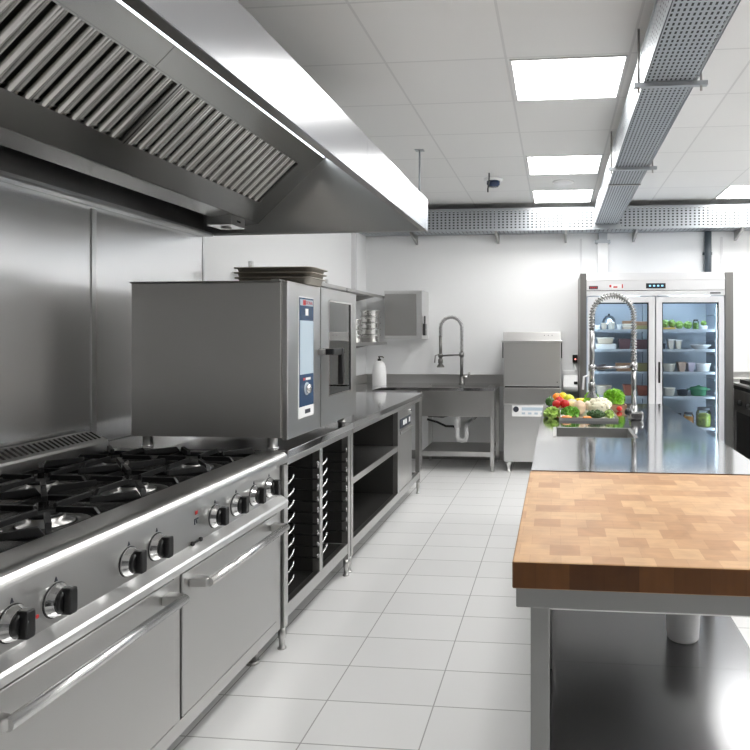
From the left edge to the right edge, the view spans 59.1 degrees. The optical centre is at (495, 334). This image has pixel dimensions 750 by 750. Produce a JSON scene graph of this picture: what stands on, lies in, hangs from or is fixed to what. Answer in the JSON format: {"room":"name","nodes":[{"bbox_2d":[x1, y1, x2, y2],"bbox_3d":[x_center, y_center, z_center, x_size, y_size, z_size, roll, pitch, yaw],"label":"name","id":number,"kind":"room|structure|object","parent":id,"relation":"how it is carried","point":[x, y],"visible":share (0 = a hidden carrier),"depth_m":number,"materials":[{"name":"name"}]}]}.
{"room":"commercial kitchen","nodes":[
{"label":"commercial kitchen","id":0,"kind":"room"},
{"bbox_2d":[205,233,365,375],"bbox_3d":[-2.067,0.037,2.053,0.100,2.965,10.900,0,0,5],"label":"wall","id":1,"kind":"structure","parent":0,"point":[331,252],"depth_m":5.46,"materials":[{"name":"white paint"}]},
{"bbox_2d":[0,181,92,447],"bbox_3d":[-2.038,0.155,1.783,0.008,1.530,2.568,0,0,5],"label":"wall panel","id":2,"kind":"object","parent":1,"relation":"attached to","point":[45,239],"depth_m":2.76,"materials":[{"name":"silver metal"}]},
{"bbox_2d":[91,208,96,433],"bbox_3d":[-1.910,0.160,3.063,0.006,1.520,0.030,0,0,5],"label":"trim","id":3,"kind":"structure","parent":1,"relation":"attached to","point":[93,211],"depth_m":3.06,"materials":[{"name":"silver metal"}]},
{"bbox_2d":[93,207,202,441],"bbox_3d":[-1.872,0.155,3.542,0.008,1.530,0.958,0,0,5],"label":"wall panel","id":4,"kind":"object","parent":1,"relation":"attached to","point":[129,249],"depth_m":3.26,"materials":[{"name":"silver metal"}]},
{"bbox_2d":[203,237,204,280],"bbox_3d":[-1.825,-0.045,4.018,0.012,1.130,0.014,0,0,5],"label":"trim","id":5,"kind":"structure","parent":1,"relation":"attached to","point":[203,237],"depth_m":4.02,"materials":[{"name":"silver metal"}]},
{"bbox_2d":[0,0,427,236],"bbox_3d":[-1.272,-0.898,2.320,1.422,0.576,3.280,0,0,5],"label":"exhaust hood","id":6,"kind":"object","parent":1,"relation":"attached to","point":[189,116],"visible":1,"depth_m":2.54,"materials":[{"name":"silver metal"}]},
{"bbox_2d":[116,0,323,157],"bbox_3d":[-1.180,-1.096,2.311,0.043,0.041,3.220,0,0,5],"label":"lamp","id":7,"kind":"object","parent":6,"relation":"attached to","point":[121,6],"depth_m":2.64,"materials":[{"name":"white glass"}]},
{"bbox_2d":[248,261,345,290],"bbox_3d":[-1.577,-0.115,5.120,0.300,0.830,1.500,0,0,5],"label":"wall shelf","id":8,"kind":"object","parent":1,"relation":"attached to","point":[250,263],"visible":0.16,"depth_m":5.44,"materials":[{"name":"silver metal"}]},
{"bbox_2d":[351,233,356,289],"bbox_3d":[-1.527,-0.963,6.979,0.050,0.965,0.090,0,0,5],"label":"trim","id":9,"kind":"structure","parent":1,"relation":"attached to","point":[353,235],"depth_m":6.93,"materials":[{"name":"white"}]},
{"bbox_2d":[325,279,386,347],"bbox_3d":[-1.440,-0.115,6.579,0.300,0.830,1.370,0,0,5],"label":"wall shelf","id":10,"kind":"object","parent":1,"relation":"attached to","point":[360,295],"visible":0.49,"depth_m":6.68,"materials":[{"name":"silver metal"}]},
{"bbox_2d":[361,335,380,341],"bbox_3d":[-1.351,0.038,6.936,0.224,0.078,0.226,0,0,5],"label":"stock pot","id":11,"kind":"object","parent":10,"relation":"on","point":[364,338],"visible":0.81,"depth_m":6.85,"materials":[{"name":"silver metal"}]},
{"bbox_2d":[361,329,380,334],"bbox_3d":[-1.351,-0.034,6.936,0.224,0.064,0.226,0,0,5],"label":"stock pot","id":12,"kind":"object","parent":11,"relation":"on","point":[364,331],"visible":0.84,"depth_m":6.85,"materials":[{"name":"silver metal"}]},
{"bbox_2d":[361,323,380,328],"bbox_3d":[-1.351,-0.099,6.936,0.224,0.064,0.226,0,0,5],"label":"stock pot","id":13,"kind":"object","parent":12,"relation":"on","point":[364,325],"visible":0.94,"depth_m":6.85,"materials":[{"name":"silver metal"}]},
{"bbox_2d":[360,316,380,322],"bbox_3d":[-1.351,-0.165,6.936,0.224,0.064,0.226,0,0,5],"label":"stock pot","id":14,"kind":"object","parent":13,"relation":"on","point":[365,319],"visible":0.97,"depth_m":6.85,"materials":[{"name":"silver metal"}]},
{"bbox_2d":[360,310,380,316],"bbox_3d":[-1.351,-0.230,6.936,0.224,0.064,0.226,0,0,5],"label":"stock pot","id":15,"kind":"object","parent":14,"relation":"on","point":[363,312],"visible":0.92,"depth_m":6.85,"materials":[{"name":"silver metal"}]},
{"bbox_2d":[356,374,366,384],"bbox_3d":[-1.568,0.499,6.689,0.012,0.102,1.544,0,0,5],"label":"backsplash","id":16,"kind":"structure","parent":1,"relation":"attached to","point":[360,379],"depth_m":7.24,"materials":[{"name":"silver metal"}]},
{"bbox_2d":[167,459,749,749],"bbox_3d":[0.771,1.470,1.786,5.600,0.100,10.900,0,0,5],"label":"floor","id":17,"kind":"structure","parent":0,"point":[425,644],"depth_m":2.91,"materials":[{"name":"tile"}]},
{"bbox_2d":[0,430,289,749],"bbox_3d":[-1.467,0.930,2.122,1.020,0.980,1.630,0,0,5],"label":"gas range","id":18,"kind":"object","parent":17,"relation":"on","point":[136,585],"visible":1,"depth_m":1.99,"materials":[{"name":"silver metal"}]},
{"bbox_2d":[108,422,353,649],"bbox_3d":[-1.376,0.970,3.410,0.980,0.900,0.938,0,0,5],"label":"stand","id":19,"kind":"object","parent":17,"relation":"on","point":[315,478],"visible":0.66,"depth_m":3.36,"materials":[{"name":"grey metal"}]},
{"bbox_2d":[108,422,353,457],"bbox_3d":[-1.376,0.537,3.410,0.980,0.035,0.938,0,0,5],"label":"countertop","id":20,"kind":"structure","parent":19,"relation":"on","point":[296,445],"depth_m":3.14,"materials":[{"name":"grey metal"}]},
{"bbox_2d":[130,279,355,448],"bbox_3d":[-1.244,0.132,3.468,0.827,0.776,1.023,0,0,5],"label":"oven","id":21,"kind":"object","parent":19,"relation":"on","point":[274,359],"visible":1,"depth_m":2.98,"materials":[{"name":"silver metal"}]},
{"bbox_2d":[235,277,325,286],"bbox_3d":[-1.082,-0.266,3.253,0.399,0.034,0.239,0,0,5],"label":"pan","id":22,"kind":"object","parent":21,"relation":"on","point":[312,281],"visible":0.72,"depth_m":3.15,"materials":[{"name":"silver metal"}]},
{"bbox_2d":[234,272,326,278],"bbox_3d":[-1.081,-0.290,3.253,0.405,0.034,0.239,0,0,5],"label":"pan","id":23,"kind":"object","parent":22,"relation":"on","point":[240,274],"visible":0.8,"depth_m":3.15,"materials":[{"name":"silver metal"}]},
{"bbox_2d":[234,266,327,273],"bbox_3d":[-1.080,-0.315,3.253,0.411,0.034,0.239,0,0,5],"label":"pan","id":24,"kind":"object","parent":23,"relation":"on","point":[299,268],"visible":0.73,"depth_m":3.15,"materials":[{"name":"silver metal"}]},
{"bbox_2d":[288,544,340,594],"bbox_3d":[-1.385,1.238,3.411,0.882,0.015,0.852,0,0,5],"label":"shelf","id":25,"kind":"object","parent":19,"relation":"attached to","point":[302,574],"depth_m":3.34,"materials":[{"name":"silver metal"}]},
{"bbox_2d":[336,392,422,572],"bbox_3d":[-1.239,0.935,4.869,0.980,0.970,1.978,0,0,5],"label":"counter","id":26,"kind":"object","parent":17,"relation":"on","point":[374,439],"depth_m":4.97,"materials":[{"name":"grey metal"}]},
{"bbox_2d":[353,445,397,483],"bbox_3d":[-1.267,0.878,4.473,0.918,0.040,1.100,0,0,5],"label":"shelf","id":27,"kind":"object","parent":26,"relation":"attached to","point":[365,457],"depth_m":4.57,"materials":[{"name":"silver metal"}]},
{"bbox_2d":[336,392,422,427],"bbox_3d":[-1.239,0.537,4.869,0.980,0.035,1.978,0,0,5],"label":"countertop","id":28,"kind":"structure","parent":26,"relation":"on","point":[369,405],"depth_m":4.90,"materials":[{"name":"grey metal"}]},
{"bbox_2d":[353,472,414,531],"bbox_3d":[-1.248,1.235,4.870,0.882,0.010,1.892,0,0,5],"label":"shelf","id":29,"kind":"object","parent":26,"relation":"attached to","point":[366,503],"depth_m":4.71,"materials":[{"name":"silver metal"}]},
{"bbox_2d":[399,406,412,490],"bbox_3d":[-1.114,0.911,5.278,0.792,0.633,0.440,0,0,5],"label":"fridge","id":30,"kind":"object","parent":26,"relation":"on","point":[405,426],"visible":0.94,"depth_m":5.23,"materials":[{"name":"silver metal"}]},
{"bbox_2d":[356,374,503,471],"bbox_3d":[-0.772,0.934,6.618,1.609,0.972,1.563,0,0,5],"label":"table","id":31,"kind":"object","parent":17,"relation":"on","point":[443,395],"visible":0.73,"depth_m":6.79,"materials":[{"name":"grey metal"}]},
{"bbox_2d":[356,387,381,391],"bbox_3d":[-1.423,0.565,6.344,0.364,0.030,0.895,0,0,5],"label":"countertop","id":32,"kind":"structure","parent":31,"relation":"on","point":[358,389],"depth_m":6.58,"materials":[{"name":"grey metal"}]},
{"bbox_2d":[372,356,385,385],"bbox_3d":[-1.274,0.390,7.051,0.152,0.319,0.152,0,0,5],"label":"dispenser bottle","id":33,"kind":"object","parent":31,"relation":"on","point":[379,368],"visible":1,"depth_m":6.99,"materials":[{"name":"white plastic"}]},
{"bbox_2d":[356,383,499,390],"bbox_3d":[-0.758,0.565,7.060,1.554,0.030,0.656,0,0,5],"label":"countertop","id":34,"kind":"structure","parent":31,"relation":"on","point":[389,386],"depth_m":6.77,"materials":[{"name":"grey metal"}]},
{"bbox_2d":[434,315,469,384],"bbox_3d":[-0.488,0.164,7.197,0.415,0.770,0.085,0,0,5],"label":"faucet","id":35,"kind":"object","parent":31,"relation":"on","point":[440,355],"visible":1,"depth_m":7.18,"materials":[{"name":"silver metal"}]},
{"bbox_2d":[427,385,489,386],"bbox_3d":[-0.398,0.696,6.968,0.658,0.294,0.318,0,0,5],"label":"basin","id":36,"kind":"object","parent":31,"relation":"in","point":[427,385],"depth_m":7.12,"materials":[{"name":"silver metal"}]},
{"bbox_2d":[502,332,561,471],"bbox_3d":[0.399,0.694,6.952,0.626,1.452,0.642,0,0,5],"label":"dishwasher","id":37,"kind":"object","parent":17,"relation":"on","point":[531,359],"visible":0.66,"depth_m":6.67,"materials":[{"name":"silver metal"}]},
{"bbox_2d":[504,342,559,385],"bbox_3d":[0.400,0.301,6.963,0.586,0.453,0.620,0,0,5],"label":"hood","id":38,"kind":"object","parent":37,"relation":"attached to","point":[525,363],"depth_m":6.66,"materials":[{"name":"silver metal"}]},
{"bbox_2d":[516,588,749,749],"bbox_3d":[0.568,1.002,1.941,0.954,0.836,0.988,0,0,5],"label":"steel table","id":39,"kind":"object","parent":17,"relation":"on","point":[575,705],"visible":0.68,"depth_m":2.06,"materials":[{"name":"grey metal"}]},
{"bbox_2d":[512,471,749,596],"bbox_3d":[0.562,0.551,1.929,0.962,0.062,0.990,0,0,5],"label":"block","id":40,"kind":"object","parent":39,"relation":"on","point":[688,534],"visible":1,"depth_m":1.68,"materials":[{"name":"brown wood"}]},
{"bbox_2d":[531,403,749,669],"bbox_3d":[0.698,0.969,3.671,0.898,0.902,2.479,0,0,5],"label":"counter","id":41,"kind":"object","parent":17,"relation":"on","point":[664,441],"depth_m":2.74,"materials":[{"name":"grey metal"}]},
{"bbox_2d":[545,395,554,405],"bbox_3d":[0.393,0.480,4.705,0.075,0.079,0.080,0,0,5],"label":"bell pepper","id":42,"kind":"object","parent":41,"relation":"on","point":[549,400],"visible":0.86,"depth_m":4.68,"materials":[{"name":"green food"}]},
{"bbox_2d":[543,406,560,418],"bbox_3d":[0.350,0.482,4.044,0.109,0.075,0.112,0,0,5],"label":"cabbage","id":43,"kind":"object","parent":41,"relation":"on","point":[550,412],"visible":1,"depth_m":4.02,"materials":[{"name":"green food"}]},
{"bbox_2d":[559,408,618,420],"bbox_3d":[0.585,0.511,4.159,0.360,0.017,0.530,0,0,5],"label":"serving tray","id":44,"kind":"object","parent":41,"relation":"on","point":[579,418],"visible":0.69,"depth_m":3.90,"materials":[{"name":"silver metal"}]},
{"bbox_2d":[560,400,569,407],"bbox_3d":[0.474,0.473,4.435,0.066,0.061,0.064,0,0,5],"label":"tomato","id":45,"kind":"object","parent":44,"relation":"on","point":[564,403],"visible":0.87,"depth_m":4.41,"materials":[{"name":"red food"}]},
{"bbox_2d":[561,406,579,416],"bbox_3d":[0.465,0.479,4.045,0.123,0.072,0.119,0,0,5],"label":"parsley","id":46,"kind":"object","parent":44,"relation":"on","point":[572,411],"visible":0.99,"depth_m":4.01,"materials":[{"name":"green plant"}]},
{"bbox_2d":[574,400,585,414],"bbox_3d":[0.541,0.468,4.167,0.078,0.093,0.099,0,0,5],"label":"squash","id":47,"kind":"object","parent":44,"relation":"on","point":[579,404],"visible":0.77,"depth_m":4.13,"materials":[{"name":"beige food"}]},
{"bbox_2d":[587,409,605,417],"bbox_3d":[0.619,0.487,3.989,0.117,0.057,0.086,0,0,5],"label":"broccoli","id":48,"kind":"object","parent":44,"relation":"on","point":[597,413],"visible":0.99,"depth_m":3.96,"materials":[{"name":"green food"}]},
{"bbox_2d":[585,397,611,411],"bbox_3d":[0.664,0.460,4.208,0.184,0.112,0.159,0,0,5],"label":"cauliflower","id":49,"kind":"object","parent":44,"relation":"on","point":[601,403],"visible":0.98,"depth_m":4.15,"materials":[{"name":"white food"}]},
{"bbox_2d":[605,409,613,417],"bbox_3d":[0.700,0.488,3.991,0.066,0.055,0.086,0,0,5],"label":"celery","id":50,"kind":"object","parent":44,"relation":"on","point":[609,413],"visible":0.94,"depth_m":3.97,"materials":[{"name":"green food"}]},
{"bbox_2d":[553,427,637,437],"bbox_3d":[0.520,0.621,3.445,0.428,0.205,0.337,0,0,5],"label":"basin","id":51,"kind":"object","parent":41,"relation":"in","point":[562,432],"depth_m":3.59,"materials":[{"name":"silver metal"}]},
{"bbox_2d":[582,292,643,419],"bbox_3d":[0.715,0.128,3.935,0.375,0.784,0.231,0,0,5],"label":"faucet","id":52,"kind":"object","parent":41,"relation":"on","point":[633,412],"visible":1,"depth_m":3.99,"materials":[{"name":"silver metal"}]},
{"bbox_2d":[610,403,626,410],"bbox_3d":[0.830,0.501,4.522,0.155,0.038,0.170,0,0,5],"label":"wooden crate","id":53,"kind":"object","parent":41,"relation":"on","point":[614,406],"visible":0.43,"depth_m":4.44,"materials":[{"name":"brown wood"}]},
{"bbox_2d":[603,388,624,404],"bbox_3d":[0.831,0.426,4.521,0.158,0.110,0.167,0,0,5],"label":"lettuce","id":54,"kind":"object","parent":53,"relation":"in","point":[616,396],"visible":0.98,"depth_m":4.47,"materials":[{"name":"green plant"}]},
{"bbox_2d":[531,403,749,475],"bbox_3d":[0.698,0.537,3.673,0.898,0.035,2.476,0,0,5],"label":"countertop","id":55,"kind":"structure","parent":41,"relation":"on","point":[667,442],"depth_m":2.93,"materials":[{"name":"grey metal"}]},
{"bbox_2d":[666,614,699,643],"bbox_3d":[0.770,1.143,2.659,0.160,0.210,0.160,0,0,5],"label":"bucket","id":56,"kind":"object","parent":41,"relation":"on","point":[682,629],"visible":0.39,"depth_m":2.60,"materials":[{"name":"white plastic"}]},
{"bbox_2d":[578,272,732,448],"bbox_3d":[1.629,0.398,6.786,1.499,2.045,0.742,0,0,5],"label":"fridge","id":57,"kind":"object","parent":17,"relation":"on","point":[657,297],"visible":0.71,"depth_m":6.50,"materials":[{"name":"silver metal"}]},
{"bbox_2d":[596,385,611,394],"bbox_3d":[1.123,0.575,6.724,0.170,0.100,0.170,0,0,5],"label":"bowl","id":58,"kind":"object","parent":57,"relation":"on","point":[601,389],"visible":0.74,"depth_m":6.67,"materials":[{"name":"beige ceramic"}]},
{"bbox_2d":[595,337,616,348],"bbox_3d":[1.144,0.086,6.722,0.214,0.124,0.146,0,0,5],"label":"tub","id":59,"kind":"object","parent":57,"relation":"on","point":[597,346],"depth_m":6.66,"materials":[{"name":"white plastic"}]},
{"bbox_2d":[602,314,615,328],"bbox_3d":[1.212,-0.143,6.917,0.150,0.176,0.150,0,0,5],"label":"lid","id":60,"kind":"object","parent":57,"relation":"on","point":[608,318],"visible":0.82,"depth_m":6.87,"materials":[{"name":"silver metal"}]},
{"bbox_2d":[595,392,646,398],"bbox_3d":[1.300,0.634,6.844,0.585,0.026,0.528,0,0,5],"label":"shelf","id":61,"kind":"object","parent":57,"relation":"attached to","point":[637,396],"depth_m":6.57,"materials":[{"name":"grey metal"}]},
{"bbox_2d":[595,369,646,373],"bbox_3d":[1.300,0.385,6.844,0.585,0.026,0.528,0,0,5],"label":"shelf","id":62,"kind":"object","parent":57,"relation":"attached to","point":[607,371],"depth_m":6.59,"materials":[{"name":"grey metal"}]},
{"bbox_2d":[595,348,646,351],"bbox_3d":[1.300,0.157,6.844,0.585,0.026,0.528,0,0,5],"label":"shelf","id":63,"kind":"object","parent":57,"relation":"attached to","point":[617,349],"depth_m":6.58,"materials":[{"name":"grey metal"}]},
{"bbox_2d":[595,329,646,331],"bbox_3d":[1.300,-0.045,6.844,0.585,0.026,0.528,0,0,5],"label":"shelf","id":64,"kind":"object","parent":57,"relation":"attached to","point":[596,330],"depth_m":6.58,"materials":[{"name":"grey metal"}]},
{"bbox_2d":[615,363,630,370],"bbox_3d":[1.323,0.333,6.705,0.162,0.085,0.138,0,0,5],"label":"food box","id":65,"kind":"object","parent":57,"relation":"on","point":[616,364],"visible":0.56,"depth_m":6.64,"materials":[{"name":"brown"}]},
{"bbox_2d":[618,339,630,348],"bbox_3d":[1.332,0.092,6.705,0.123,0.110,0.139,0,0,5],"label":"crate","id":66,"kind":"object","parent":57,"relation":"on","point":[622,343],"visible":0.85,"depth_m":6.64,"materials":[{"name":"red"}]},
{"bbox_2d":[622,384,630,395],"bbox_3d":[1.369,0.570,6.701,0.100,0.110,0.139,0,0,5],"label":"food box","id":67,"kind":"object","parent":57,"relation":"on","point":[626,387],"visible":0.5,"depth_m":6.64,"materials":[{"name":"brown"}]},
{"bbox_2d":[635,340,646,348],"bbox_3d":[1.501,0.098,6.689,0.140,0.100,0.139,0,0,5],"label":"crate","id":68,"kind":"object","parent":57,"relation":"on","point":[641,344],"visible":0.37,"depth_m":6.62,"materials":[{"name":"red"}]},
{"bbox_2d":[636,385,646,395],"bbox_3d":[1.516,0.575,6.687,0.110,0.100,0.139,0,0,5],"label":"food box","id":69,"kind":"object","parent":57,"relation":"on","point":[641,389],"visible":0.82,"depth_m":6.62,"materials":[{"name":"brown"}]},
{"bbox_2d":[637,363,646,371],"bbox_3d":[1.514,0.333,6.688,0.115,0.085,0.138,0,0,5],"label":"food box","id":70,"kind":"object","parent":57,"relation":"on","point":[641,366],"visible":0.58,"depth_m":6.62,"materials":[{"name":"yellow"}]},
{"bbox_2d":[663,387,674,395],"bbox_3d":[1.787,0.584,6.662,0.131,0.082,0.131,0,0,5],"label":"bowl","id":71,"kind":"object","parent":57,"relation":"on","point":[668,391],"visible":0.91,"depth_m":6.62,"materials":[{"name":"beige ceramic"}]},
{"bbox_2d":[663,363,674,371],"bbox_3d":[1.787,0.336,6.662,0.131,0.080,0.131,0,0,5],"label":"bowl","id":72,"kind":"object","parent":57,"relation":"on","point":[668,367],"visible":0.96,"depth_m":6.62,"materials":[{"name":"beige ceramic"}]},
{"bbox_2d":[666,339,674,348],"bbox_3d":[1.802,0.096,6.660,0.071,0.103,0.096,0,0,5],"label":"tub","id":73,"kind":"object","parent":57,"relation":"on","point":[670,342],"visible":0.88,"depth_m":6.62,"materials":[{"name":"beige plastic"}]},
{"bbox_2d":[674,340,681,348],"bbox_3d":[1.878,0.099,6.653,0.070,0.098,0.096,0,0,5],"label":"tub","id":74,"kind":"object","parent":57,"relation":"on","point":[677,342],"visible":0.8,"depth_m":6.62,"materials":[{"name":"beige plastic"}]},
{"bbox_2d":[676,362,686,371],"bbox_3d":[1.909,0.327,6.650,0.084,0.098,0.146,0,0,5],"label":"tub","id":75,"kind":"object","parent":57,"relation":"on","point":[681,366],"visible":1,"depth_m":6.59,"materials":[{"name":"beige"}]},
{"bbox_2d":[677,389,688,395],"bbox_3d":[1.923,0.595,6.649,0.121,0.060,0.121,0,0,5],"label":"bowl","id":76,"kind":"object","parent":57,"relation":"on","point":[681,392],"visible":1,"depth_m":6.61,"materials":[{"name":"grey ceramic"}]},
{"bbox_2d":[683,411,693,423],"bbox_3d":[1.977,0.865,6.624,0.106,0.150,0.106,0,0,5],"label":"jar","id":77,"kind":"object","parent":57,"relation":"on","point":[690,418],"visible":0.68,"depth_m":6.59,"materials":[{"name":"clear glass"}]},
{"bbox_2d":[663,392,714,398],"bbox_3d":[1.950,0.634,6.783,0.560,0.026,0.528,0,0,5],"label":"shelf","id":78,"kind":"object","parent":57,"relation":"attached to","point":[689,396],"depth_m":6.53,"materials":[{"name":"grey"}]},
{"bbox_2d":[663,369,714,374],"bbox_3d":[1.950,0.385,6.783,0.560,0.026,0.528,0,0,5],"label":"shelf","id":79,"kind":"object","parent":57,"relation":"attached to","point":[675,371],"depth_m":6.52,"materials":[{"name":"grey"}]},
{"bbox_2d":[663,349,714,351],"bbox_3d":[1.950,0.157,6.783,0.560,0.026,0.528,0,0,5],"label":"shelf","id":80,"kind":"object","parent":57,"relation":"attached to","point":[664,350],"depth_m":6.52,"materials":[{"name":"grey metal"}]},
{"bbox_2d":[663,329,714,331],"bbox_3d":[1.950,-0.045,6.783,0.560,0.026,0.528,0,0,5],"label":"shelf","id":81,"kind":"object","parent":57,"relation":"attached to","point":[664,330],"depth_m":6.52,"materials":[{"name":"grey metal"}]},
{"bbox_2d":[686,362,694,371],"bbox_3d":[1.999,0.329,6.642,0.078,0.093,0.146,0,0,5],"label":"tub","id":82,"kind":"object","parent":57,"relation":"on","point":[690,365],"visible":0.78,"depth_m":6.58,"materials":[{"name":"grey"}]},
{"bbox_2d":[687,385,710,395],"bbox_3d":[2.083,0.570,6.634,0.180,0.110,0.191,0,0,-42],"label":"casserole dish","id":83,"kind":"object","parent":57,"relation":"on","point":[698,390],"visible":1,"depth_m":6.57,"materials":[{"name":"green ceramic"}]},
{"bbox_2d":[690,345,710,348],"bbox_3d":[2.100,0.123,6.632,0.215,0.048,0.215,0,0,5],"label":"bowl","id":84,"kind":"object","parent":57,"relation":"on","point":[692,346],"visible":0.88,"depth_m":6.56,"materials":[{"name":"white ceramic"}]},
{"bbox_2d":[695,363,710,371],"bbox_3d":[2.129,0.333,6.630,0.157,0.085,0.157,0,0,5],"label":"bowl","id":85,"kind":"object","parent":57,"relation":"on","point":[701,367],"visible":1,"depth_m":6.58,"materials":[{"name":"white ceramic"}]},
{"bbox_2d":[696,407,710,427],"bbox_3d":[2.126,0.840,6.610,0.150,0.200,0.150,0,0,5],"label":"jar","id":86,"kind":"object","parent":57,"relation":"on","point":[703,420],"visible":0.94,"depth_m":6.56,"materials":[{"name":"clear glass"}]},
{"bbox_2d":[694,421,714,430],"bbox_3d":[1.950,0.949,6.783,0.560,0.026,0.528,0,0,5],"label":"shelf","id":87,"kind":"object","parent":57,"relation":"attached to","point":[711,428],"depth_m":6.50,"materials":[{"name":"grey"}]},
{"bbox_2d":[733,379,749,459],"bbox_3d":[2.781,0.938,6.066,0.800,0.965,1.400,0,0,5],"label":"stove","id":88,"kind":"object","parent":17,"relation":"on","point":[742,388],"visible":0.82,"depth_m":6.45,"materials":[{"name":"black metal"}]},
{"bbox_2d":[733,371,749,381],"bbox_3d":[3.190,0.910,6.891,1.540,1.020,0.260,0,0,5],"label":"table","id":89,"kind":"object","parent":17,"relation":"on","point":[737,375],"visible":0.02,"depth_m":7.04,"materials":[{"name":"silver metal"}]},
{"bbox_2d":[733,377,749,381],"bbox_3d":[3.190,0.480,6.889,1.540,0.040,0.255,0,0,5],"label":"countertop","id":90,"kind":"structure","parent":89,"relation":"on","point":[735,379],"depth_m":6.82,"materials":[{"name":"silver metal"}]},
{"bbox_2d":[237,0,749,208],"bbox_3d":[0.771,-1.470,1.786,5.600,0.050,10.900,0,0,5],"label":"ceiling","id":91,"kind":"structure","parent":0,"point":[434,77],"depth_m":3.81,"materials":[{"name":"tile"}]},
{"bbox_2d":[415,149,423,190],"bbox_3d":[-0.597,-1.222,5.038,0.066,0.445,0.060,0,0,5],"label":"rod","id":92,"kind":"object","parent":91,"relation":"hanging from","point":[416,150],"visible":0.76,"depth_m":5.03,"materials":[{"name":"silver metal"}]},
{"bbox_2d":[484,177,501,187],"bbox_3d":[-0.025,-1.409,5.979,0.170,0.072,0.170,0,0,5],"label":"security camera","id":93,"kind":"object","parent":91,"relation":"attached to","point":[494,181],"visible":0.91,"depth_m":5.93,"materials":[{"name":"white plastic"}]},
{"bbox_2d":[532,189,593,202],"bbox_3d":[0.692,-1.442,6.711,0.614,0.006,0.592,0,0,5],"label":"recessed light","id":94,"kind":"object","parent":91,"relation":"in","point":[576,195],"visible":1,"depth_m":6.66,"materials":[{"name":"white plastic"}]},
{"bbox_2d":[552,179,573,184],"bbox_3d":[0.634,-1.437,6.087,0.200,0.016,0.200,0,0,5],"label":"ceiling speaker","id":95,"kind":"object","parent":91,"relation":"attached to","point":[562,181],"visible":1,"depth_m":6.05,"materials":[{"name":"white plastic"}]},
{"bbox_2d":[554,181,571,184],"bbox_3d":[0.634,-1.431,6.087,0.174,0.004,0.174,0,0,5],"label":"grille","id":96,"kind":"object","parent":95,"relation":"attached to","point":[555,182],"depth_m":6.05,"materials":[{"name":"white metal"}]},
{"bbox_2d":[526,154,602,174],"bbox_3d":[0.577,-1.442,5.481,0.614,0.006,0.592,0,0,5],"label":"recessed light","id":97,"kind":"object","parent":91,"relation":"in","point":[558,164],"visible":1,"depth_m":5.45,"materials":[{"name":"white plastic"}]},
{"bbox_2d":[509,55,627,100],"bbox_3d":[0.404,-1.442,3.649,0.614,0.006,0.592,0,0,5],"label":"recessed light","id":98,"kind":"object","parent":91,"relation":"in","point":[587,77],"visible":1,"depth_m":3.61,"materials":[{"name":"white plastic"}]},
{"bbox_2d":[595,0,740,223],"bbox_3d":[0.933,-1.295,4.226,0.339,0.300,5.390,0,0,5],"label":"cable tray","id":99,"kind":"object","parent":91,"relation":"hanging from","point":[683,34],"visible":1,"depth_m":3.05,"materials":[{"name":"silver metal"}]},
{"bbox_2d":[715,185,749,198],"bbox_3d":[2.590,-1.442,6.492,0.614,0.006,0.592,0,0,5],"label":"recessed light","id":100,"kind":"object","parent":91,"relation":"in","point":[732,191],"visible":1,"depth_m":6.52,"materials":[{"name":"white plastic"}]},
{"bbox_2d":[366,203,749,450],"bbox_3d":[1.286,0.037,7.261,5.800,2.965,0.100,0,0,5],"label":"wall","id":101,"kind":"structure","parent":0,"point":[522,282],"depth_m":7.33,"materials":[{"name":"white paint"}]},
{"bbox_2d":[384,290,428,338],"bbox_3d":[-0.988,-0.221,7.239,0.446,0.530,0.370,0,0,5],"label":"upper cabinet","id":102,"kind":"object","parent":101,"relation":"attached to","point":[406,312],"visible":1,"depth_m":7.07,"materials":[{"name":"silver metal"}]},
{"bbox_2d":[367,374,503,385],"bbox_3d":[-0.700,0.514,7.389,1.609,0.132,0.014,0,0,5],"label":"backsplash","id":103,"kind":"structure","parent":101,"relation":"attached to","point":[390,378],"depth_m":7.38,"materials":[{"name":"silver metal"}]},
{"bbox_2d":[412,450,503,459],"bbox_3d":[1.281,1.370,7.206,5.600,0.100,0.012,0,0,5],"label":"baseboard","id":104,"kind":"structure","parent":101,"relation":"attached to","point":[501,453],"depth_m":7.36,"materials":[{"name":"silver metal"}]},
{"bbox_2d":[360,204,749,244],"bbox_3d":[1.262,-1.205,7.053,5.570,0.340,0.320,0,0,5],"label":"cable tray","id":105,"kind":"object","parent":101,"relation":"attached to","point":[689,218],"visible":0.88,"depth_m":6.97,"materials":[{"name":"silver metal"}]},
{"bbox_2d":[563,371,577,391],"bbox_3d":[0.821,0.510,7.114,0.160,0.220,0.280,0,0,5],"label":"paper towel dispenser","id":106,"kind":"object","parent":101,"relation":"attached to","point":[570,378],"visible":1,"depth_m":7.03,"materials":[{"name":"white plastic"}]},
{"bbox_2d":[580,239,581,273],"bbox_3d":[0.953,-0.830,7.239,0.024,0.500,0.006,0,0,5],"label":"trim","id":107,"kind":"structure","parent":101,"relation":"attached to","point":[580,239],"depth_m":7.24,"materials":[{"name":"white"}]},
{"bbox_2d":[595,233,609,272],"bbox_3d":[1.187,-0.881,7.183,0.167,0.503,0.075,0,0,5],"label":"duct","id":108,"kind":"object","parent":101,"relation":"attached to","point":[602,243],"visible":0.78,"depth_m":7.15,"materials":[{"name":"white plastic"}]},
{"bbox_2d":[702,231,711,271],"bbox_3d":[2.323,-0.881,7.072,0.100,0.503,0.083,0,0,5],"label":"conduit pipe","id":109,"kind":"object","parent":101,"relation":"attached to","point":[707,253],"visible":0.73,"depth_m":7.04,"materials":[{"name":"grey metal"}]},
{"bbox_2d":[720,237,722,271],"bbox_3d":[2.482,0.170,7.096,0.024,2.500,0.006,0,0,5],"label":"trim","id":110,"kind":"structure","parent":101,"relation":"attached to","point":[721,238],"depth_m":7.09,"materials":[{"name":"white"}]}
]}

